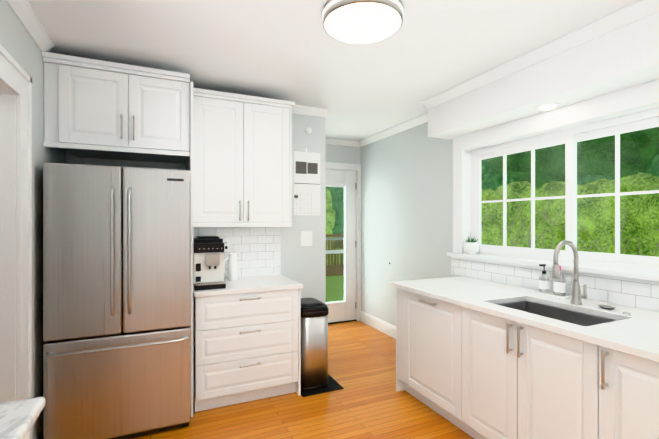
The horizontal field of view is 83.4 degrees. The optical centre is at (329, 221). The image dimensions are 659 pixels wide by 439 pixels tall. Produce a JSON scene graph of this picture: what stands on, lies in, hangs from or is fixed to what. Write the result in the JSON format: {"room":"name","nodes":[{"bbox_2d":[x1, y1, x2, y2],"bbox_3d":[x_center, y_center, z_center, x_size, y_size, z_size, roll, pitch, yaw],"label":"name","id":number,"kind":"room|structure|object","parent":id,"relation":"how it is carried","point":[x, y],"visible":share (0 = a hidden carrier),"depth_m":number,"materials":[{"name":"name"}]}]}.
{"room":"kitchen","nodes":[
{"label":"kitchen","id":0,"kind":"room"},
{"bbox_2d":[0,0,67,438],"bbox_3d":[-1.095,0.140,0.537,0.160,2.565,5.420,0,0,-24],"label":"wall","id":1,"kind":"structure","parent":0,"point":[14,38],"depth_m":2.23,"materials":[{"name":"white paint"}]},
{"bbox_2d":[0,44,31,438],"bbox_3d":[-1.520,0.311,1.525,0.192,2.220,1.090,0,0,-24],"label":"door frame","id":2,"kind":"structure","parent":1,"relation":"attached to","point":[16,246],"depth_m":1.92,"materials":[{"name":"white wood"}]},
{"bbox_2d":[5,0,54,51],"bbox_3d":[-0.877,-1.105,0.316,0.058,0.072,4.520,0,0,-24],"label":"crown molding","id":3,"kind":"structure","parent":1,"relation":"attached to","point":[25,14],"depth_m":2.05,"materials":[{"name":"white wood"}]},
{"bbox_2d":[68,113,327,303],"bbox_3d":[-1.077,0.137,3.428,2.200,2.565,0.160,0,0,-24],"label":"wall","id":4,"kind":"structure","parent":0,"point":[305,265],"depth_m":3.71,"materials":[{"name":"white paint"}]},
{"bbox_2d":[42,51,189,163],"bbox_3d":[-1.534,-0.775,2.782,0.874,0.594,0.639,0,0,-24],"label":"upper cabinet","id":5,"kind":"object","parent":4,"relation":"attached to","point":[97,109],"visible":1,"depth_m":2.52,"materials":[{"name":"white wood"}]},
{"bbox_2d":[193,227,280,277],"bbox_3d":[-0.861,0.259,3.432,0.839,0.500,0.010,0,0,-24],"label":"backsplash","id":6,"kind":"structure","parent":4,"relation":"attached to","point":[258,249],"depth_m":3.49,"materials":[{"name":"tile"}]},
{"bbox_2d":[223,239,229,250],"bbox_3d":[-0.945,0.212,3.380,0.070,0.115,0.016,0,0,-24],"label":"electrical outlet plate","id":7,"kind":"object","parent":6,"relation":"attached to","point":[226,242],"visible":0.88,"depth_m":3.38,"materials":[{"name":"white plastic"}]},
{"bbox_2d":[193,88,294,226],"bbox_3d":[-0.771,-0.506,3.248,0.850,1.094,0.414,0,0,-24],"label":"upper cabinet","id":8,"kind":"object","parent":4,"relation":"attached to","point":[241,160],"visible":0.9,"depth_m":3.08,"materials":[{"name":"white wood"}]},
{"bbox_2d":[301,231,311,245],"bbox_3d":[-0.227,0.166,3.714,0.120,0.145,0.012,0,0,-24],"label":"switch plate","id":9,"kind":"object","parent":4,"relation":"attached to","point":[306,238],"visible":1,"depth_m":3.71,"materials":[{"name":"white plastic"}]},
{"bbox_2d":[294,148,319,214],"bbox_3d":[-0.222,-0.404,3.716,0.285,0.675,0.012,0,0,-24],"label":"calendar","id":10,"kind":"object","parent":4,"relation":"attached to","point":[306,183],"visible":1,"depth_m":3.72,"materials":[{"name":"white paper"}]},
{"bbox_2d":[291,105,324,116],"bbox_3d":[-0.261,-1.109,3.673,0.450,0.072,0.058,0,0,-24],"label":"crown molding","id":11,"kind":"structure","parent":4,"relation":"attached to","point":[296,109],"depth_m":3.69,"materials":[{"name":"white wood"}]},
{"bbox_2d":[305,127,311,133],"bbox_3d":[-0.208,-0.916,3.715,0.064,0.064,0.024,0,0,-24],"label":"smoke detector","id":12,"kind":"object","parent":4,"relation":"attached to","point":[308,130],"visible":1,"depth_m":3.71,"materials":[{"name":"white plastic"}]},
{"bbox_2d":[130,321,473,438],"bbox_3d":[-0.324,1.481,1.532,4.820,0.120,6.600,0,0,-24],"label":"floor","id":13,"kind":"structure","parent":0,"point":[368,401],"depth_m":2.77,"materials":[{"name":"brown wood"}]},
{"bbox_2d":[24,430,29,438],"bbox_3d":[-0.786,0.986,0.474,0.348,0.874,1.130,0,0,-24],"label":"base cabinet","id":14,"kind":"object","parent":13,"relation":"on","point":[27,436],"depth_m":1.05,"materials":[{"name":"white wood"}]},
{"bbox_2d":[0,397,45,438],"bbox_3d":[-0.770,0.530,0.478,0.381,0.035,1.185,0,0,-24],"label":"countertop","id":15,"kind":"structure","parent":14,"relation":"on","point":[18,418],"depth_m":0.98,"materials":[{"name":"white stone"}]},
{"bbox_2d":[43,163,190,438],"bbox_3d":[-1.467,0.532,2.679,0.825,1.775,0.848,0,0,-24],"label":"fridge","id":16,"kind":"object","parent":13,"relation":"on","point":[116,300],"visible":1,"depth_m":2.34,"materials":[{"name":"grey metal"}]},
{"bbox_2d":[186,82,192,416],"bbox_3d":[-1.127,0.200,2.974,0.020,2.440,0.623,0,0,-24],"label":"panel","id":17,"kind":"object","parent":13,"relation":"on","point":[189,163],"visible":0.31,"depth_m":2.69,"materials":[{"name":"white wood"}]},
{"bbox_2d":[193,289,300,411],"bbox_3d":[-0.727,0.982,3.130,0.813,0.874,0.668,0,0,-24],"label":"base cabinet","id":18,"kind":"object","parent":13,"relation":"on","point":[246,347],"visible":0.96,"depth_m":2.85,"materials":[{"name":"white wood"}]},
{"bbox_2d":[193,274,302,296],"bbox_3d":[-0.729,0.527,3.141,0.837,0.035,0.646,0,0,-24],"label":"countertop","id":19,"kind":"structure","parent":18,"relation":"on","point":[253,284],"depth_m":2.97,"materials":[{"name":"white stone"}]},
{"bbox_2d":[193,236,225,290],"bbox_3d":[-0.988,0.314,2.994,0.225,0.392,0.445,0,0,-24],"label":"coffee machine","id":20,"kind":"object","parent":19,"relation":"on","point":[208,262],"visible":0.94,"depth_m":2.86,"materials":[{"name":"white"}]},
{"bbox_2d":[224,252,238,280],"bbox_3d":[-0.863,0.387,3.239,0.143,0.245,0.086,0,0,-24],"label":"pitcher","id":21,"kind":"object","parent":19,"relation":"on","point":[232,275],"visible":0.94,"depth_m":3.21,"materials":[{"name":"white ceramic"}]},
{"bbox_2d":[301,374,343,396],"bbox_3d":[-0.176,1.415,3.357,0.367,0.008,0.630,0,0,-24],"label":"rug","id":22,"kind":"object","parent":13,"relation":"on","point":[333,385],"visible":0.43,"depth_m":3.12,"materials":[{"name":"grey rubber"}]},
{"bbox_2d":[301,298,328,390],"bbox_3d":[-0.196,1.058,3.309,0.270,0.707,0.430,0,0,-24],"label":"trash can","id":23,"kind":"object","parent":22,"relation":"on","point":[314,343],"visible":0.67,"depth_m":3.11,"materials":[{"name":"silver metal"}]},
{"bbox_2d":[396,288,451,422],"bbox_3d":[1.007,0.983,2.864,0.620,0.874,0.817,0,0,-24],"label":"base cabinet","id":24,"kind":"object","parent":13,"relation":"on","point":[423,323],"depth_m":2.77,"materials":[{"name":"white wood"}]},
{"bbox_2d":[389,276,658,362],"bbox_3d":[1.412,0.528,2.131,0.819,0.035,2.595,0,0,-24],"label":"countertop","id":25,"kind":"structure","parent":24,"relation":"on","point":[636,333],"depth_m":2.13,"materials":[{"name":"white stone"}]},
{"bbox_2d":[533,291,570,298],"bbox_3d":[1.548,0.504,2.567,0.085,0.012,0.240,0,0,-24],"label":"soap tray","id":26,"kind":"object","parent":25,"relation":"on","point":[557,296],"visible":0.56,"depth_m":2.52,"materials":[{"name":"white ceramic"}]},
{"bbox_2d":[539,264,548,292],"bbox_3d":[1.520,0.399,2.626,0.072,0.198,0.065,0,0,-24],"label":"soap bottle","id":27,"kind":"object","parent":26,"relation":"on","point":[543,282],"visible":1,"depth_m":2.61,"materials":[{"name":"white plastic"}]},
{"bbox_2d":[553,266,565,295],"bbox_3d":[1.569,0.398,2.527,0.050,0.200,0.081,0,0,-24],"label":"dish soap bottle","id":28,"kind":"object","parent":26,"relation":"on","point":[559,287],"visible":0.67,"depth_m":2.50,"materials":[{"name":"white plastic"}]},
{"bbox_2d":[497,301,617,326],"bbox_3d":[1.306,0.650,2.185,0.450,0.208,0.680,0,0,-24],"label":"undermount sink","id":29,"kind":"object","parent":25,"relation":"in","point":[574,317],"visible":0.02,"depth_m":2.35,"materials":[{"name":"silver metal"}]},
{"bbox_2d":[552,240,586,304],"bbox_3d":[1.465,0.311,2.259,0.245,0.398,0.100,0,0,-24],"label":"faucet","id":30,"kind":"object","parent":25,"relation":"on","point":[576,295],"visible":1,"depth_m":2.29,"materials":[{"name":"silver metal"}]},
{"bbox_2d":[598,304,615,308],"bbox_3d":[1.640,0.504,2.187,0.090,0.014,0.090,0,0,-24],"label":"soap dish","id":31,"kind":"object","parent":25,"relation":"on","point":[604,306],"visible":1,"depth_m":2.20,"materials":[{"name":"silver metal"}]},
{"bbox_2d":[452,304,575,438],"bbox_3d":[1.318,0.983,2.170,0.620,0.874,0.962,0,0,-24],"label":"base cabinet","id":32,"kind":"object","parent":13,"relation":"on","point":[474,374],"depth_m":2.08,"materials":[{"name":"white wood"}]},
{"bbox_2d":[576,339,658,438],"bbox_3d":[1.582,0.984,1.582,0.620,0.874,0.584,0,0,-24],"label":"base cabinet","id":33,"kind":"object","parent":13,"relation":"on","point":[617,392],"depth_m":1.61,"materials":[{"name":"white wood"}]},
{"bbox_2d":[27,0,638,140],"bbox_3d":[-0.324,-1.204,1.529,4.820,0.120,6.600,0,0,-24],"label":"ceiling","id":34,"kind":"structure","parent":0,"point":[291,50],"depth_m":2.39,"materials":[{"name":"white paint"}]},
{"bbox_2d":[322,0,402,43],"bbox_3d":[0.180,-1.107,2.018,0.438,0.075,0.438,0,0,-24],"label":"flush ceiling light","id":35,"kind":"object","parent":34,"relation":"attached to","point":[359,21],"visible":1,"depth_m":1.97,"materials":[{"name":"white glass"}]},
{"bbox_2d":[328,144,359,170],"bbox_3d":[-0.154,0.135,5.135,1.200,2.565,0.160,0,0,-24],"label":"wall","id":36,"kind":"structure","parent":0,"point":[336,153],"depth_m":5.20,"materials":[{"name":"white paint"}]},
{"bbox_2d":[325,109,330,117],"bbox_3d":[-0.243,-1.110,4.328,0.058,0.072,1.238,0,0,-24],"label":"crown molding","id":37,"kind":"structure","parent":36,"relation":"attached to","point":[327,112],"depth_m":3.80,"materials":[{"name":"white wood"}]},
{"bbox_2d":[326,169,356,323],"bbox_3d":[-0.004,0.344,5.204,0.804,2.146,0.158,0,0,-24],"label":"back door","id":38,"kind":"structure","parent":36,"relation":"in","point":[344,310],"depth_m":5.26,"materials":[{"name":"white wood"}]},
{"bbox_2d":[326,138,356,146],"bbox_3d":[-0.032,-1.111,5.069,0.930,0.072,0.058,0,0,-24],"label":"crown molding","id":39,"kind":"structure","parent":36,"relation":"attached to","point":[333,141],"depth_m":5.15,"materials":[{"name":"white wood"}]},
{"bbox_2d":[326,162,360,320],"bbox_3d":[-0.019,0.297,5.186,0.948,2.240,0.178,0,0,-24],"label":"door frame","id":40,"kind":"structure","parent":36,"relation":"attached to","point":[343,166],"depth_m":5.29,"materials":[{"name":"white wood"}]},
{"bbox_2d":[360,103,657,325],"bbox_3d":[1.793,0.138,2.480,0.180,2.565,6.600,0,0,-24],"label":"wall","id":41,"kind":"structure","parent":0,"point":[406,204],"depth_m":4.36,"materials":[{"name":"white paint"}]},
{"bbox_2d":[360,311,395,338],"bbox_3d":[0.841,1.346,4.410,0.017,0.145,1.980,0,0,-24],"label":"baseboard","id":42,"kind":"structure","parent":41,"relation":"attached to","point":[375,322],"depth_m":4.82,"materials":[{"name":"white wood"}]},
{"bbox_2d":[357,113,427,146],"bbox_3d":[0.792,-1.110,4.468,0.058,0.072,1.830,0,0,-24],"label":"crown molding","id":43,"kind":"structure","parent":41,"relation":"attached to","point":[421,119],"depth_m":4.45,"materials":[{"name":"white wood"}]},
{"bbox_2d":[447,252,658,284],"bbox_3d":[1.656,0.327,2.643,0.154,0.056,2.170,0,0,-24],"label":"window sill","id":44,"kind":"structure","parent":41,"relation":"attached to","point":[648,277],"depth_m":2.53,"materials":[{"name":"white wood"}]},
{"bbox_2d":[464,236,478,254],"bbox_3d":[1.311,0.214,3.420,0.136,0.170,0.136,0,0,-24],"label":"plant pot","id":45,"kind":"object","parent":44,"relation":"on","point":[471,247],"visible":0.98,"depth_m":3.37,"materials":[{"name":"white ceramic"}]},
{"bbox_2d":[451,258,658,311],"bbox_3d":[1.759,0.420,2.372,0.010,0.180,2.750,0,0,-24],"label":"backsplash","id":46,"kind":"structure","parent":41,"relation":"attached to","point":[633,294],"depth_m":2.49,"materials":[{"name":"tile"}]},
{"bbox_2d":[453,79,658,272],"bbox_3d":[1.705,-0.255,2.665,0.168,1.110,2.110,0,0,-24],"label":"sliding window","id":47,"kind":"structure","parent":41,"relation":"in","point":[569,136],"depth_m":2.69,"materials":[{"name":"white wood"}]},
{"bbox_2d":[428,12,658,139],"bbox_3d":[1.976,-0.976,1.558,0.280,0.335,4.450,0,0,-24],"label":"soffit","id":48,"kind":"structure","parent":0,"point":[624,57],"depth_m":2.37,"materials":[{"name":"white paint"}]},
{"bbox_2d":[419,0,658,110],"bbox_3d":[1.810,-1.107,1.515,0.058,0.072,4.508,0,0,-24],"label":"crown molding","id":49,"kind":"structure","parent":48,"relation":"attached to","point":[640,9],"depth_m":2.34,"materials":[{"name":"white wood"}]},
{"bbox_2d":[534,102,560,109],"bbox_3d":[1.524,-0.808,2.588,0.164,0.004,0.164,0,0,-24],"label":"recessed light","id":50,"kind":"object","parent":48,"relation":"attached to","point":[551,105],"visible":1,"depth_m":2.58,"materials":[{"name":"white plastic"}]},
{"label":"outside","id":51,"kind":"structure","parent":0,"visible":0},
{"bbox_2d":[326,248,343,301],"bbox_3d":[5.414,1.760,12.172,48.000,0.100,50.000,0,0,-24],"label":"lawn","id":52,"kind":"structure","parent":51,"point":[330,295],"depth_m":9.66,"materials":[{"name":"green plant"}]},
{"bbox_2d":[326,189,335,264],"bbox_3d":[-4.165,0.231,12.257,8.911,2.957,1.918,0,0,-24],"label":"hedge","id":53,"kind":"object","parent":52,"relation":"on","point":[330,225],"depth_m":13.25,"materials":[{"name":"green plant"}]},
{"bbox_2d":[326,234,343,275],"bbox_3d":[-2.165,1.054,10.131,6.500,1.315,1.280,0,0,-24],"label":"fence","id":54,"kind":"object","parent":52,"relation":"on","point":[334,268],"depth_m":11.78,"materials":[{"name":"brown wood"}]},
{"bbox_2d":[326,155,658,247],"bbox_3d":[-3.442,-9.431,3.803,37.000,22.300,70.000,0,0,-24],"label":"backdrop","id":55,"kind":"object","parent":52,"relation":"on","point":[339,211],"depth_m":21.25,"materials":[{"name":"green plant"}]},
{"bbox_2d":[481,171,658,256],"bbox_3d":[5.665,0.490,4.280,2.319,2.457,17.710,0,0,-24],"label":"hedge","id":56,"kind":"object","parent":52,"relation":"on","point":[581,202],"depth_m":5.72,"materials":[{"name":"green plant"}]},
{"bbox_2d":[481,202,658,255],"bbox_3d":[4.843,0.567,3.226,0.231,2.075,11.694,0,0,-24],"label":"twigs","id":57,"kind":"object","parent":56,"relation":"attached to","point":[529,246],"depth_m":6.11,"materials":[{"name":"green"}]},
{"bbox_2d":[487,127,658,188],"bbox_3d":[2.709,-3.549,8.828,21.400,10.525,27.941,0,0,-24],"label":"trees","id":58,"kind":"object","parent":52,"relation":"on","point":[551,166],"depth_m":10.97,"materials":[{"name":"green plant"}]}
]}

